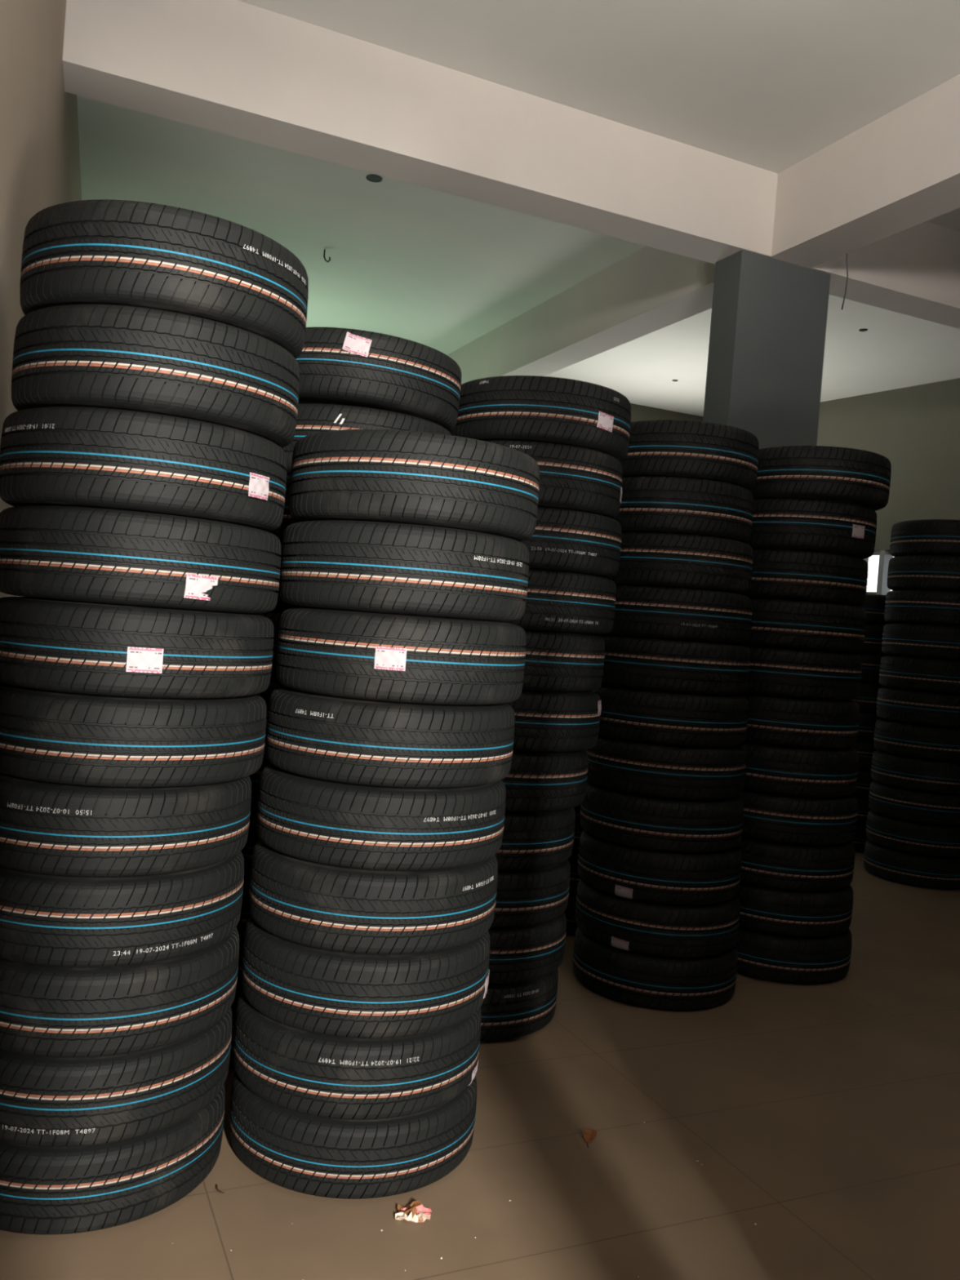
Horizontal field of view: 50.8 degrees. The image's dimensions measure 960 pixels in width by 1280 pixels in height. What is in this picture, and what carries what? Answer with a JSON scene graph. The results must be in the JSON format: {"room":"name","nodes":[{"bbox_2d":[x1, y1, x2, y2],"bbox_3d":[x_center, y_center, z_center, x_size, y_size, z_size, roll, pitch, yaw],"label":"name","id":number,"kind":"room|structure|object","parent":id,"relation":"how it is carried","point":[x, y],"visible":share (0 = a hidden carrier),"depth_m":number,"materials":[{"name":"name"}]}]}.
{"room":"tire warehouse","nodes":[
{"label":"tire warehouse","id":0,"kind":"room"},
{"bbox_2d":[0,0,81,598],"bbox_3d":[-1.847,-0.794,3.844,0.250,4.174,11.700,4,1,-21],"label":"wall","id":1,"kind":"structure","parent":0,"point":[40,170],"depth_m":3.00,"materials":[{"name":"beige paint"}]},
{"bbox_2d":[0,851,959,1279],"bbox_3d":[1.949,1.615,5.759,12.000,0.120,12.600,4,1,-24],"label":"floor","id":2,"kind":"structure","parent":0,"point":[824,1117],"depth_m":2.90,"materials":[{"name":"brown tile"}]},
{"bbox_2d":[0,1084,225,1235],"bbox_3d":[-1.038,1.278,2.676,0.700,0.207,0.700,4,1,-32],"label":"tyre","id":3,"kind":"object","parent":2,"relation":"on","point":[44,1190],"visible":0.43,"depth_m":2.37,"materials":[{"name":"rubber"}]},
{"bbox_2d":[0,1007,231,1146],"bbox_3d":[-1.016,1.070,2.669,0.700,0.210,0.700,4,1,-26],"label":"tyre","id":4,"kind":"object","parent":3,"relation":"on","point":[45,1101],"visible":0.46,"depth_m":2.36,"materials":[{"name":"rubber"}]},
{"bbox_2d":[0,927,239,1057],"bbox_3d":[-0.995,0.859,2.663,0.700,0.212,0.700,4,1,3],"label":"tyre","id":5,"kind":"object","parent":4,"relation":"on","point":[46,1011],"visible":0.65,"depth_m":2.35,"materials":[{"name":"rubber"}]},
{"bbox_2d":[0,851,244,967],"bbox_3d":[-0.981,0.648,2.656,0.700,0.211,0.700,5,1,26],"label":"tyre","id":6,"kind":"object","parent":5,"relation":"on","point":[46,919],"visible":0.66,"depth_m":2.34,"materials":[{"name":"rubber"}]},
{"bbox_2d":[0,773,251,877],"bbox_3d":[-0.960,0.437,2.649,0.700,0.212,0.700,5,1,31],"label":"tyre","id":7,"kind":"object","parent":6,"relation":"on","point":[51,828],"visible":0.81,"depth_m":2.34,"materials":[{"name":"rubber"}]},
{"bbox_2d":[0,681,266,787],"bbox_3d":[-0.917,0.228,2.643,0.700,0.211,0.700,5,1,35],"label":"tyre","id":8,"kind":"object","parent":7,"relation":"on","point":[50,736],"visible":0.9,"depth_m":2.33,"materials":[{"name":"rubber"}]},
{"bbox_2d":[0,596,273,698],"bbox_3d":[-0.896,0.016,2.636,0.700,0.213,0.700,5,1,44],"label":"tyre","id":9,"kind":"object","parent":8,"relation":"on","point":[61,646],"visible":0.97,"depth_m":2.33,"materials":[{"name":"rubber"}]},
{"bbox_2d":[0,505,280,613],"bbox_3d":[-0.876,-0.200,2.629,0.700,0.219,0.700,4,1,-4],"label":"tyre","id":10,"kind":"object","parent":9,"relation":"on","point":[95,555],"visible":1,"depth_m":2.32,"materials":[{"name":"rubber"}]},
{"bbox_2d":[0,406,286,531],"bbox_3d":[-0.859,-0.424,2.622,0.700,0.228,0.700,5,1,8],"label":"tyre","id":11,"kind":"object","parent":10,"relation":"on","point":[72,456],"visible":0.9,"depth_m":2.32,"materials":[{"name":"rubber"}]},
{"bbox_2d":[11,303,299,448],"bbox_3d":[-0.825,-0.653,2.615,0.700,0.234,0.700,4,1,-17],"label":"tyre","id":12,"kind":"object","parent":11,"relation":"on","point":[100,356],"visible":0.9,"depth_m":2.31,"materials":[{"name":"rubber"}]},
{"bbox_2d":[19,199,308,359],"bbox_3d":[-0.800,-0.887,2.607,0.700,0.235,0.700,4,1,0],"label":"tyre","id":13,"kind":"object","parent":12,"relation":"on","point":[95,251],"visible":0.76,"depth_m":2.31,"materials":[{"name":"rubber"}]},
{"bbox_2d":[215,1184,224,1193],"bbox_3d":[-0.670,1.408,2.592,0.012,0.006,0.044,4,1,-40],"label":"twig","id":14,"kind":"object","parent":2,"relation":"on","point":[217,1189],"visible":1,"depth_m":2.58,"materials":[{"name":"brown wood"}]},
{"bbox_2d":[229,1070,476,1199],"bbox_3d":[-0.360,1.327,2.912,0.700,0.204,0.700,5,1,14],"label":"tyre","id":15,"kind":"object","parent":2,"relation":"on","point":[305,1153],"visible":0.54,"depth_m":2.60,"materials":[{"name":"rubber"}]},
{"bbox_2d":[232,990,480,1119],"bbox_3d":[-0.349,1.119,2.907,0.700,0.210,0.700,4,1,0],"label":"tyre","id":16,"kind":"object","parent":15,"relation":"on","point":[295,1069],"visible":0.62,"depth_m":2.60,"materials":[{"name":"rubber"}]},
{"bbox_2d":[241,915,489,1038],"bbox_3d":[-0.323,0.907,2.902,0.702,0.216,0.700,4,1,0],"label":"tyre","id":17,"kind":"object","parent":16,"relation":"on","point":[313,989],"visible":0.68,"depth_m":2.60,"materials":[{"name":"rubber"}]},
{"bbox_2d":[248,839,497,954],"bbox_3d":[-0.301,0.691,2.897,0.700,0.216,0.700,4,1,-24],"label":"tyre","id":18,"kind":"object","parent":17,"relation":"on","point":[318,905],"visible":0.73,"depth_m":2.59,"materials":[{"name":"rubber"}]},
{"bbox_2d":[257,763,506,871],"bbox_3d":[-0.278,0.477,2.892,0.700,0.214,0.700,5,1,12],"label":"tyre","id":19,"kind":"object","parent":18,"relation":"on","point":[322,821],"visible":0.84,"depth_m":2.59,"materials":[{"name":"rubber"}]},
{"bbox_2d":[265,686,515,788],"bbox_3d":[-0.253,0.262,2.887,0.700,0.218,0.700,4,1,-23],"label":"tyre","id":20,"kind":"object","parent":19,"relation":"on","point":[335,739],"visible":0.9,"depth_m":2.58,"materials":[{"name":"rubber"}]},
{"bbox_2d":[276,607,525,705],"bbox_3d":[-0.222,0.041,2.881,0.700,0.226,0.703,4,1,0],"label":"tyre","id":21,"kind":"object","parent":20,"relation":"on","point":[340,653],"visible":1,"depth_m":2.57,"materials":[{"name":"rubber"}]},
{"bbox_2d":[279,520,528,622],"bbox_3d":[-0.213,-0.189,2.877,0.700,0.232,0.700,5,1,9],"label":"tyre","id":22,"kind":"object","parent":21,"relation":"on","point":[357,566],"visible":1,"depth_m":2.57,"materials":[{"name":"rubber"}]},
{"bbox_2d":[288,429,539,542],"bbox_3d":[-0.184,-0.421,2.871,0.700,0.234,0.700,4,1,-4],"label":"tyre","id":23,"kind":"object","parent":22,"relation":"on","point":[415,477],"visible":0.91,"depth_m":2.56,"materials":[{"name":"rubber"}]},
{"bbox_2d":[395,1200,431,1222],"bbox_3d":[-0.167,1.439,2.546,0.091,0.024,0.067,4,1,0],"label":"wrapper","id":24,"kind":"object","parent":2,"relation":"on","point":[415,1212],"visible":1,"depth_m":2.54,"materials":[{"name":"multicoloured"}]},
{"bbox_2d":[480,968,558,1041],"bbox_3d":[-0.048,1.330,3.942,0.700,0.208,0.700,5,1,34],"label":"tyre","id":25,"kind":"object","parent":2,"relation":"on","point":[508,1011],"visible":0.3,"depth_m":3.65,"materials":[{"name":"rubber"}]},
{"bbox_2d":[488,912,566,983],"bbox_3d":[-0.017,1.126,3.941,0.700,0.203,0.700,3,1,-44],"label":"tyre","id":26,"kind":"object","parent":25,"relation":"on","point":[531,952],"visible":0.31,"depth_m":3.65,"materials":[{"name":"rubber"}]},
{"bbox_2d":[490,859,570,927],"bbox_3d":[-0.001,0.922,3.939,0.714,0.205,0.714,4,1,0],"label":"tyre","id":27,"kind":"object","parent":26,"relation":"on","point":[524,897],"visible":0.34,"depth_m":3.65,"materials":[{"name":"rubber"}]},
{"bbox_2d":[494,807,575,870],"bbox_3d":[0.017,0.713,3.938,0.700,0.212,0.700,4,1,-6],"label":"tyre","id":28,"kind":"object","parent":27,"relation":"on","point":[542,839],"visible":0.34,"depth_m":3.65,"materials":[{"name":"rubber"}]},
{"bbox_2d":[501,750,588,812],"bbox_3d":[0.067,0.501,3.936,0.700,0.219,0.700,4,1,-28],"label":"tyre","id":29,"kind":"object","parent":28,"relation":"on","point":[535,781],"visible":0.38,"depth_m":3.64,"materials":[{"name":"rubber"}]},
{"bbox_2d":[506,689,601,751],"bbox_3d":[0.115,0.284,3.934,0.700,0.220,0.700,5,1,43],"label":"tyre","id":30,"kind":"object","parent":29,"relation":"on","point":[545,721],"visible":0.41,"depth_m":3.63,"materials":[{"name":"rubber"}]},
{"bbox_2d":[522,629,604,692],"bbox_3d":[0.131,0.064,3.933,0.700,0.219,0.700,5,1,17],"label":"tyre","id":31,"kind":"object","parent":30,"relation":"on","point":[555,661],"visible":0.45,"depth_m":3.63,"materials":[{"name":"rubber"}]},
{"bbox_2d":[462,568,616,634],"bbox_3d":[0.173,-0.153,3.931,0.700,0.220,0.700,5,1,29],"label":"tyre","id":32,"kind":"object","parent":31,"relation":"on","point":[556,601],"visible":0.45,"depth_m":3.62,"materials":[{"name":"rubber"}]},
{"bbox_2d":[520,506,622,577],"bbox_3d":[0.195,-0.375,3.930,0.700,0.224,0.700,4,1,6],"label":"tyre","id":33,"kind":"object","parent":32,"relation":"on","point":[567,540],"visible":0.47,"depth_m":3.62,"materials":[{"name":"rubber"}]},
{"bbox_2d":[485,440,622,518],"bbox_3d":[0.199,-0.603,3.928,0.702,0.230,0.700,4,1,0],"label":"tyre","id":34,"kind":"object","parent":33,"relation":"on","point":[572,477],"visible":0.51,"depth_m":3.62,"materials":[{"name":"rubber"}]},
{"bbox_2d":[449,375,631,461],"bbox_3d":[0.231,-0.834,3.926,0.700,0.233,0.700,5,1,23],"label":"tyre","id":35,"kind":"object","parent":34,"relation":"on","point":[534,408],"visible":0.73,"depth_m":3.62,"materials":[{"name":"rubber"}]},
{"bbox_2d":[582,1128,596,1147],"bbox_3d":[0.324,1.472,2.995,0.040,0.015,0.098,5,1,17],"label":"dry leaf","id":36,"kind":"object","parent":2,"relation":"on","point":[589,1135],"visible":1,"depth_m":3.00,"materials":[{"name":"brown plant"}]},
{"bbox_2d":[573,927,737,1009],"bbox_3d":[0.757,1.384,4.394,0.700,0.207,0.700,5,1,11],"label":"tyre","id":37,"kind":"object","parent":2,"relation":"on","point":[669,983],"visible":0.68,"depth_m":4.09,"materials":[{"name":"rubber"}]},
{"bbox_2d":[575,878,739,957],"bbox_3d":[0.768,1.176,4.405,0.700,0.208,0.700,4,1,6],"label":"tyre","id":38,"kind":"object","parent":37,"relation":"on","point":[664,930],"visible":0.77,"depth_m":4.10,"materials":[{"name":"rubber"}]},
{"bbox_2d":[577,830,742,905],"bbox_3d":[0.780,0.966,4.416,0.711,0.211,0.711,4,1,0],"label":"tyre","id":39,"kind":"object","parent":38,"relation":"on","point":[647,875],"visible":0.84,"depth_m":4.12,"materials":[{"name":"rubber"}]},
{"bbox_2d":[580,781,743,853],"bbox_3d":[0.792,0.753,4.426,0.700,0.213,0.700,5,1,43],"label":"tyre","id":40,"kind":"object","parent":39,"relation":"on","point":[636,820],"visible":0.8,"depth_m":4.12,"materials":[{"name":"rubber"}]},
{"bbox_2d":[585,734,746,799],"bbox_3d":[0.804,0.539,4.437,0.700,0.215,0.700,5,1,41],"label":"tyre","id":41,"kind":"object","parent":40,"relation":"on","point":[635,767],"visible":0.87,"depth_m":4.13,"materials":[{"name":"rubber"}]},
{"bbox_2d":[591,684,748,746],"bbox_3d":[0.816,0.322,4.448,0.700,0.217,0.700,5,1,27],"label":"tyre","id":42,"kind":"object","parent":41,"relation":"on","point":[639,715],"visible":0.82,"depth_m":4.14,"materials":[{"name":"rubber"}]},
{"bbox_2d":[595,634,750,694],"bbox_3d":[0.828,0.105,4.459,0.700,0.217,0.700,5,1,22],"label":"tyre","id":43,"kind":"object","parent":42,"relation":"on","point":[661,664],"visible":0.84,"depth_m":4.15,"materials":[{"name":"rubber"}]},
{"bbox_2d":[604,584,752,644],"bbox_3d":[0.840,-0.113,4.470,0.700,0.216,0.701,4,1,0],"label":"tyre","id":44,"kind":"object","parent":43,"relation":"on","point":[685,614],"visible":0.77,"depth_m":4.16,"materials":[{"name":"rubber"}]},
{"bbox_2d":[607,532,753,594],"bbox_3d":[0.846,-0.333,4.482,0.700,0.223,0.700,4,1,6],"label":"tyre","id":45,"kind":"object","parent":44,"relation":"on","point":[674,560],"visible":0.7,"depth_m":4.17,"materials":[{"name":"rubber"}]},
{"bbox_2d":[613,475,753,542],"bbox_3d":[0.851,-0.563,4.493,0.700,0.234,0.700,4,1,0],"label":"tyre","id":46,"kind":"object","parent":45,"relation":"on","point":[649,504],"visible":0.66,"depth_m":4.18,"materials":[{"name":"rubber"}]},
{"bbox_2d":[619,419,759,490],"bbox_3d":[0.878,-0.799,4.505,0.700,0.238,0.700,4,1,-4],"label":"tyre","id":47,"kind":"object","parent":46,"relation":"on","point":[691,449],"visible":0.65,"depth_m":4.19,"materials":[{"name":"rubber"}]},
{"bbox_2d":[702,249,830,448],"bbox_3d":[1.581,-0.336,5.970,0.650,3.705,0.241,4,1,-24],"label":"pillar","id":48,"kind":"structure","parent":2,"relation":"on","point":[769,315],"depth_m":5.83,"materials":[{"name":"grey paint"}]},
{"bbox_2d":[734,926,852,983],"bbox_3d":[1.400,1.425,4.824,0.700,0.208,0.700,4,1,-27],"label":"tyre","id":49,"kind":"object","parent":2,"relation":"on","point":[761,955],"visible":0.42,"depth_m":4.51,"materials":[{"name":"rubber"}]},
{"bbox_2d":[736,881,853,937],"bbox_3d":[1.407,1.219,4.827,0.700,0.203,0.700,4,1,-13],"label":"tyre","id":50,"kind":"object","parent":49,"relation":"on","point":[790,913],"visible":0.44,"depth_m":4.51,"materials":[{"name":"rubber"}]},
{"bbox_2d":[737,835,854,891],"bbox_3d":[1.416,1.014,4.829,0.700,0.205,0.700,5,1,14],"label":"tyre","id":51,"kind":"object","parent":50,"relation":"on","point":[773,864],"visible":0.58,"depth_m":4.51,"materials":[{"name":"rubber"}]},
{"bbox_2d":[738,789,857,844],"bbox_3d":[1.427,0.805,4.829,0.700,0.212,0.700,4,1,-37],"label":"tyre","id":52,"kind":"object","parent":51,"relation":"on","point":[777,818],"visible":0.59,"depth_m":4.51,"materials":[{"name":"rubber"}]},
{"bbox_2d":[739,741,858,797],"bbox_3d":[1.433,0.589,4.833,0.708,0.219,0.708,4,1,0],"label":"tyre","id":53,"kind":"object","parent":52,"relation":"on","point":[788,771],"visible":0.55,"depth_m":4.51,"materials":[{"name":"rubber"}]},
{"bbox_2d":[739,693,859,748],"bbox_3d":[1.440,0.369,4.837,0.700,0.220,0.700,5,1,37],"label":"tyre","id":54,"kind":"object","parent":53,"relation":"on","point":[790,722],"visible":0.6,"depth_m":4.52,"materials":[{"name":"rubber"}]},
{"bbox_2d":[741,644,862,700],"bbox_3d":[1.452,0.149,4.838,0.700,0.219,0.700,5,1,34],"label":"tyre","id":55,"kind":"object","parent":54,"relation":"on","point":[773,671],"visible":0.7,"depth_m":4.52,"materials":[{"name":"rubber"}]},
{"bbox_2d":[728,597,866,653],"bbox_3d":[1.469,-0.070,4.833,0.700,0.220,0.700,4,1,-32],"label":"tyre","id":56,"kind":"object","parent":55,"relation":"on","point":[775,623],"visible":0.7,"depth_m":4.51,"materials":[{"name":"rubber"}]},
{"bbox_2d":[742,549,867,606],"bbox_3d":[1.479,-0.293,4.835,0.700,0.224,0.700,4,1,-24],"label":"tyre","id":57,"kind":"object","parent":56,"relation":"on","point":[776,574],"visible":0.66,"depth_m":4.52,"materials":[{"name":"rubber"}]},
{"bbox_2d":[745,497,876,559],"bbox_3d":[1.513,-0.519,4.817,0.700,0.230,0.700,5,1,43],"label":"tyre","id":58,"kind":"object","parent":57,"relation":"on","point":[832,526],"visible":0.66,"depth_m":4.50,"materials":[{"name":"rubber"}]},
{"bbox_2d":[750,445,891,511],"bbox_3d":[1.565,-0.748,4.785,0.700,0.233,0.700,4,1,4],"label":"tyre","id":59,"kind":"object","parent":58,"relation":"on","point":[835,473],"visible":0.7,"depth_m":4.48,"materials":[{"name":"rubber"}]},
{"bbox_2d":[850,823,868,852],"bbox_3d":[2.915,1.486,7.874,0.721,0.208,0.721,4,1,0],"label":"tyre","id":60,"kind":"object","parent":2,"relation":"on","point":[860,838],"visible":0.07,"depth_m":7.54,"materials":[{"name":"rubber"}]},
{"bbox_2d":[853,795,871,824],"bbox_3d":[2.931,1.280,7.870,0.700,0.203,0.700,4,1,0],"label":"tyre","id":61,"kind":"object","parent":60,"relation":"on","point":[863,809],"visible":0.04,"depth_m":7.53,"materials":[{"name":"rubber"}]},
{"bbox_2d":[851,768,874,797],"bbox_3d":[2.947,1.076,7.867,0.700,0.205,0.700,4,1,-28],"label":"tyre","id":62,"kind":"object","parent":61,"relation":"on","point":[864,779],"visible":0.09,"depth_m":7.53,"materials":[{"name":"rubber"}]},
{"bbox_2d":[850,740,877,770],"bbox_3d":[2.963,0.867,7.863,0.700,0.212,0.700,4,1,-29],"label":"tyre","id":63,"kind":"object","parent":62,"relation":"on","point":[865,749],"visible":0.12,"depth_m":7.53,"materials":[{"name":"rubber"}]},
{"bbox_2d":[857,711,880,742],"bbox_3d":[2.979,0.652,7.859,0.700,0.219,0.700,5,1,34],"label":"tyre","id":64,"kind":"object","parent":63,"relation":"on","point":[867,722],"visible":0.11,"depth_m":7.53,"materials":[{"name":"rubber"}]},
{"bbox_2d":[850,682,886,712],"bbox_3d":[2.996,0.433,7.855,0.700,0.220,0.700,4,1,0],"label":"tyre","id":65,"kind":"object","parent":64,"relation":"on","point":[867,700],"visible":0.12,"depth_m":7.53,"materials":[{"name":"rubber"}]},
{"bbox_2d":[849,652,890,683],"bbox_3d":[3.013,0.213,7.851,0.700,0.219,0.700,5,1,27],"label":"tyre","id":66,"kind":"object","parent":65,"relation":"on","point":[870,667],"visible":0.12,"depth_m":7.53,"materials":[{"name":"rubber"}]},
{"bbox_2d":[858,623,885,654],"bbox_3d":[3.029,-0.006,7.847,0.700,0.220,0.700,4,1,-17],"label":"tyre","id":67,"kind":"object","parent":66,"relation":"on","point":[873,636],"visible":0.12,"depth_m":7.52,"materials":[{"name":"rubber"}]},
{"bbox_2d":[855,594,892,625],"bbox_3d":[3.046,-0.228,7.843,0.715,0.224,0.715,4,1,0],"label":"tyre","id":68,"kind":"object","parent":67,"relation":"on","point":[873,605],"visible":0.09,"depth_m":7.52,"materials":[{"name":"rubber"}]},
{"bbox_2d":[863,840,959,888],"bbox_3d":[2.985,1.509,6.874,0.700,0.208,0.700,5,1,26],"label":"tyre","id":69,"kind":"object","parent":2,"relation":"on","point":[895,865],"visible":0.78,"depth_m":6.58,"materials":[{"name":"rubber"}]},
{"bbox_2d":[866,810,959,857],"bbox_3d":[3.000,1.304,6.870,0.700,0.203,0.700,4,1,0],"label":"tyre","id":70,"kind":"object","parent":69,"relation":"on","point":[932,840],"visible":0.8,"depth_m":6.58,"materials":[{"name":"rubber"}]},
{"bbox_2d":[868,780,959,826],"bbox_3d":[3.016,1.099,6.867,0.712,0.205,0.712,4,1,0],"label":"tyre","id":71,"kind":"object","parent":70,"relation":"on","point":[908,805],"visible":0.91,"depth_m":6.58,"materials":[{"name":"rubber"}]},
{"bbox_2d":[871,750,959,795],"bbox_3d":[3.032,0.891,6.863,0.700,0.212,0.700,4,1,-21],"label":"tyre","id":72,"kind":"object","parent":71,"relation":"on","point":[927,775],"visible":0.88,"depth_m":6.58,"materials":[{"name":"rubber"}]},
{"bbox_2d":[873,718,959,762],"bbox_3d":[3.048,0.675,6.859,0.700,0.219,0.700,4,1,-25],"label":"tyre","id":73,"kind":"object","parent":72,"relation":"on","point":[901,739],"visible":0.91,"depth_m":6.58,"materials":[{"name":"rubber"}]},
{"bbox_2d":[875,687,959,728],"bbox_3d":[3.065,0.456,6.855,0.700,0.220,0.700,5,1,12],"label":"tyre","id":74,"kind":"object","parent":73,"relation":"on","point":[900,705],"visible":0.94,"depth_m":6.58,"materials":[{"name":"rubber"}]},
{"bbox_2d":[879,655,959,694],"bbox_3d":[3.082,0.237,6.851,0.700,0.219,0.700,4,1,-9],"label":"tyre","id":75,"kind":"object","parent":74,"relation":"on","point":[905,673],"visible":1,"depth_m":6.58,"materials":[{"name":"rubber"}]},
{"bbox_2d":[881,622,959,660],"bbox_3d":[3.099,0.018,6.847,0.700,0.220,0.700,4,1,-3],"label":"tyre","id":76,"kind":"object","parent":75,"relation":"on","point":[910,640],"visible":1,"depth_m":6.58,"materials":[{"name":"rubber"}]},
{"bbox_2d":[884,590,959,626],"bbox_3d":[3.115,-0.205,6.843,0.700,0.224,0.700,4,1,0],"label":"tyre","id":77,"kind":"object","parent":76,"relation":"on","point":[935,607],"visible":0.98,"depth_m":6.59,"materials":[{"name":"rubber"}]},
{"bbox_2d":[887,555,959,591],"bbox_3d":[3.133,-0.432,6.839,0.700,0.230,0.700,4,1,3],"label":"tyre","id":78,"kind":"object","parent":77,"relation":"on","point":[907,572],"visible":0.95,"depth_m":6.59,"materials":[{"name":"rubber"}]},
{"bbox_2d":[889,519,959,556],"bbox_3d":[3.151,-0.663,6.835,0.722,0.233,0.722,4,1,0],"label":"tyre","id":79,"kind":"object","parent":78,"relation":"on","point":[923,536],"visible":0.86,"depth_m":6.59,"materials":[{"name":"rubber"}]},
{"bbox_3d":[-0.683,1.288,3.585,0.700,0.208,0.700,5,1,37],"label":"tyre","id":80,"kind":"object","parent":2,"relation":"on","visible":0},
{"bbox_3d":[-0.658,1.084,3.581,0.700,0.203,0.700,4,1,-8],"label":"tyre","id":81,"kind":"object","parent":80,"relation":"on","visible":0},
{"bbox_3d":[-0.633,0.880,3.577,0.700,0.205,0.700,4,1,-8],"label":"tyre","id":82,"kind":"object","parent":81,"relation":"on","visible":0},
{"bbox_3d":[-0.608,0.672,3.574,0.700,0.212,0.700,4,1,3],"label":"tyre","id":83,"kind":"object","parent":82,"relation":"on","visible":0},
{"bbox_3d":[-0.582,0.458,3.570,0.700,0.219,0.700,5,1,34],"label":"tyre","id":84,"kind":"object","parent":83,"relation":"on","visible":0},
{"bbox_2d":[256,677,285,744],"bbox_3d":[-0.555,0.239,3.566,0.700,0.220,0.700,5,1,40],"label":"tyre","id":85,"kind":"object","parent":84,"relation":"on","point":[274,684],"visible":0.02,"depth_m":3.24,"materials":[{"name":"rubber"}]},
{"bbox_3d":[-0.528,0.021,3.562,0.700,0.219,0.700,5,1,35],"label":"tyre","id":86,"kind":"object","parent":85,"relation":"on","visible":0},
{"bbox_2d":[272,543,398,614],"bbox_3d":[-0.502,-0.198,3.558,0.700,0.220,0.700,4,1,-23],"label":"tyre","id":87,"kind":"object","parent":86,"relation":"on","point":[281,606],"visible":0.02,"depth_m":3.24,"materials":[{"name":"rubber"}]},
{"bbox_2d":[267,475,298,543],"bbox_3d":[-0.475,-0.419,3.554,0.700,0.224,0.700,5,1,28],"label":"tyre","id":88,"kind":"object","parent":87,"relation":"on","point":[287,519],"visible":0.02,"depth_m":3.24,"materials":[{"name":"rubber"}]},
{"bbox_2d":[282,404,451,475],"bbox_3d":[-0.447,-0.646,3.549,0.700,0.230,0.702,4,1,0],"label":"tyre","id":89,"kind":"object","parent":88,"relation":"on","point":[312,419],"visible":0.08,"depth_m":3.22,"materials":[{"name":"rubber"}]},
{"bbox_2d":[295,326,462,431],"bbox_3d":[-0.419,-0.886,3.536,0.701,0.251,0.718,4,1,0],"label":"tyre","id":90,"kind":"object","parent":89,"relation":"on","point":[337,366],"visible":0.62,"depth_m":3.23,"materials":[{"name":"rubber"}]},
{"bbox_3d":[0.519,1.349,5.294,0.700,0.208,0.700,4,1,-12],"label":"tyre","id":91,"kind":"object","parent":2,"relation":"on","visible":0},
{"bbox_2d":[567,850,580,892],"bbox_3d":[0.534,1.144,5.291,0.700,0.203,0.700,5,1,30],"label":"tyre","id":92,"kind":"object","parent":91,"relation":"on","point":[575,877],"visible":0.03,"depth_m":4.95,"materials":[{"name":"rubber"}]},
{"bbox_2d":[572,808,584,851],"bbox_3d":[0.550,0.940,5.287,0.700,0.205,0.700,4,1,-25],"label":"tyre","id":93,"kind":"object","parent":92,"relation":"on","point":[579,829],"visible":0.04,"depth_m":4.95,"materials":[{"name":"rubber"}]},
{"bbox_2d":[573,780,587,808],"bbox_3d":[0.566,0.731,5.283,0.700,0.212,0.700,4,1,-6],"label":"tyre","id":94,"kind":"object","parent":93,"relation":"on","point":[579,806],"visible":0.02,"depth_m":4.96,"materials":[{"name":"rubber"}]},
{"bbox_2d":[76,0,959,416],"bbox_3d":[2.476,-2.666,5.695,10.287,0.150,12.260,4,1,-24],"label":"ceiling","id":95,"kind":"structure","parent":0,"point":[769,85],"depth_m":5.91,"materials":[{"name":"white paint"}]},
{"bbox_2d":[323,249,330,262],"bbox_3d":[-1.136,-2.859,7.523,0.057,0.100,0.012,4,1,0],"label":"ceiling hook","id":96,"kind":"object","parent":95,"relation":"hanging from","point":[324,257],"visible":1,"depth_m":7.52,"materials":[{"name":"grey metal"}]},
{"bbox_2d":[365,174,382,182],"bbox_3d":[-0.650,-2.836,6.214,0.100,0.005,0.100,4,1,0],"label":"junction box","id":97,"kind":"object","parent":95,"relation":"attached to","point":[373,178],"visible":1,"depth_m":6.21,"materials":[{"name":"black plastic"}]},
{"bbox_2d":[62,0,959,328],"bbox_3d":[2.004,-2.398,6.057,8.328,0.469,0.282,4,1,-24],"label":"ceiling beam","id":98,"kind":"structure","parent":95,"relation":"attached to","point":[233,68],"depth_m":4.95,"materials":[{"name":"beige paint"}]},
{"bbox_2d":[447,245,715,384],"bbox_3d":[0.633,-2.546,8.429,0.297,0.469,5.178,4,1,-24],"label":"ceiling beam","id":99,"kind":"structure","parent":95,"relation":"attached to","point":[650,290],"depth_m":7.60,"materials":[{"name":"beige paint"}]},
{"bbox_2d":[771,74,959,267],"bbox_3d":[3.084,-2.261,2.992,0.297,0.469,6.200,4,1,-24],"label":"ceiling beam","id":100,"kind":"structure","parent":95,"relation":"attached to","point":[899,171],"depth_m":5.13,"materials":[{"name":"beige paint"}]},
{"bbox_2d":[840,253,848,310],"bbox_3d":[2.040,-2.012,5.638,0.025,0.341,0.009,4,1,0],"label":"cable","id":101,"kind":"object","parent":100,"relation":"hanging from","point":[846,253],"visible":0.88,"depth_m":5.64,"materials":[{"name":"grey metal"}]},
{"bbox_2d":[630,403,702,422],"bbox_3d":[-0.573,-0.825,10.957,7.687,4.174,0.250,4,1,-24],"label":"wall","id":102,"kind":"structure","parent":0,"point":[638,412],"depth_m":11.91,"materials":[{"name":"grey paint"}]},
{"bbox_2d":[816,377,959,551],"bbox_3d":[6.019,-0.258,7.418,0.248,4.174,11.818,4,1,-33],"label":"wall","id":103,"kind":"structure","parent":0,"point":[917,428],"depth_m":10.07,"materials":[{"name":"grey paint"}]},
{"bbox_2d":[863,550,893,595],"bbox_3d":[4.156,-0.625,10.239,0.119,0.560,0.888,4,1,-33],"label":"window","id":104,"kind":"structure","parent":103,"relation":"in","point":[877,563],"depth_m":10.29,"materials":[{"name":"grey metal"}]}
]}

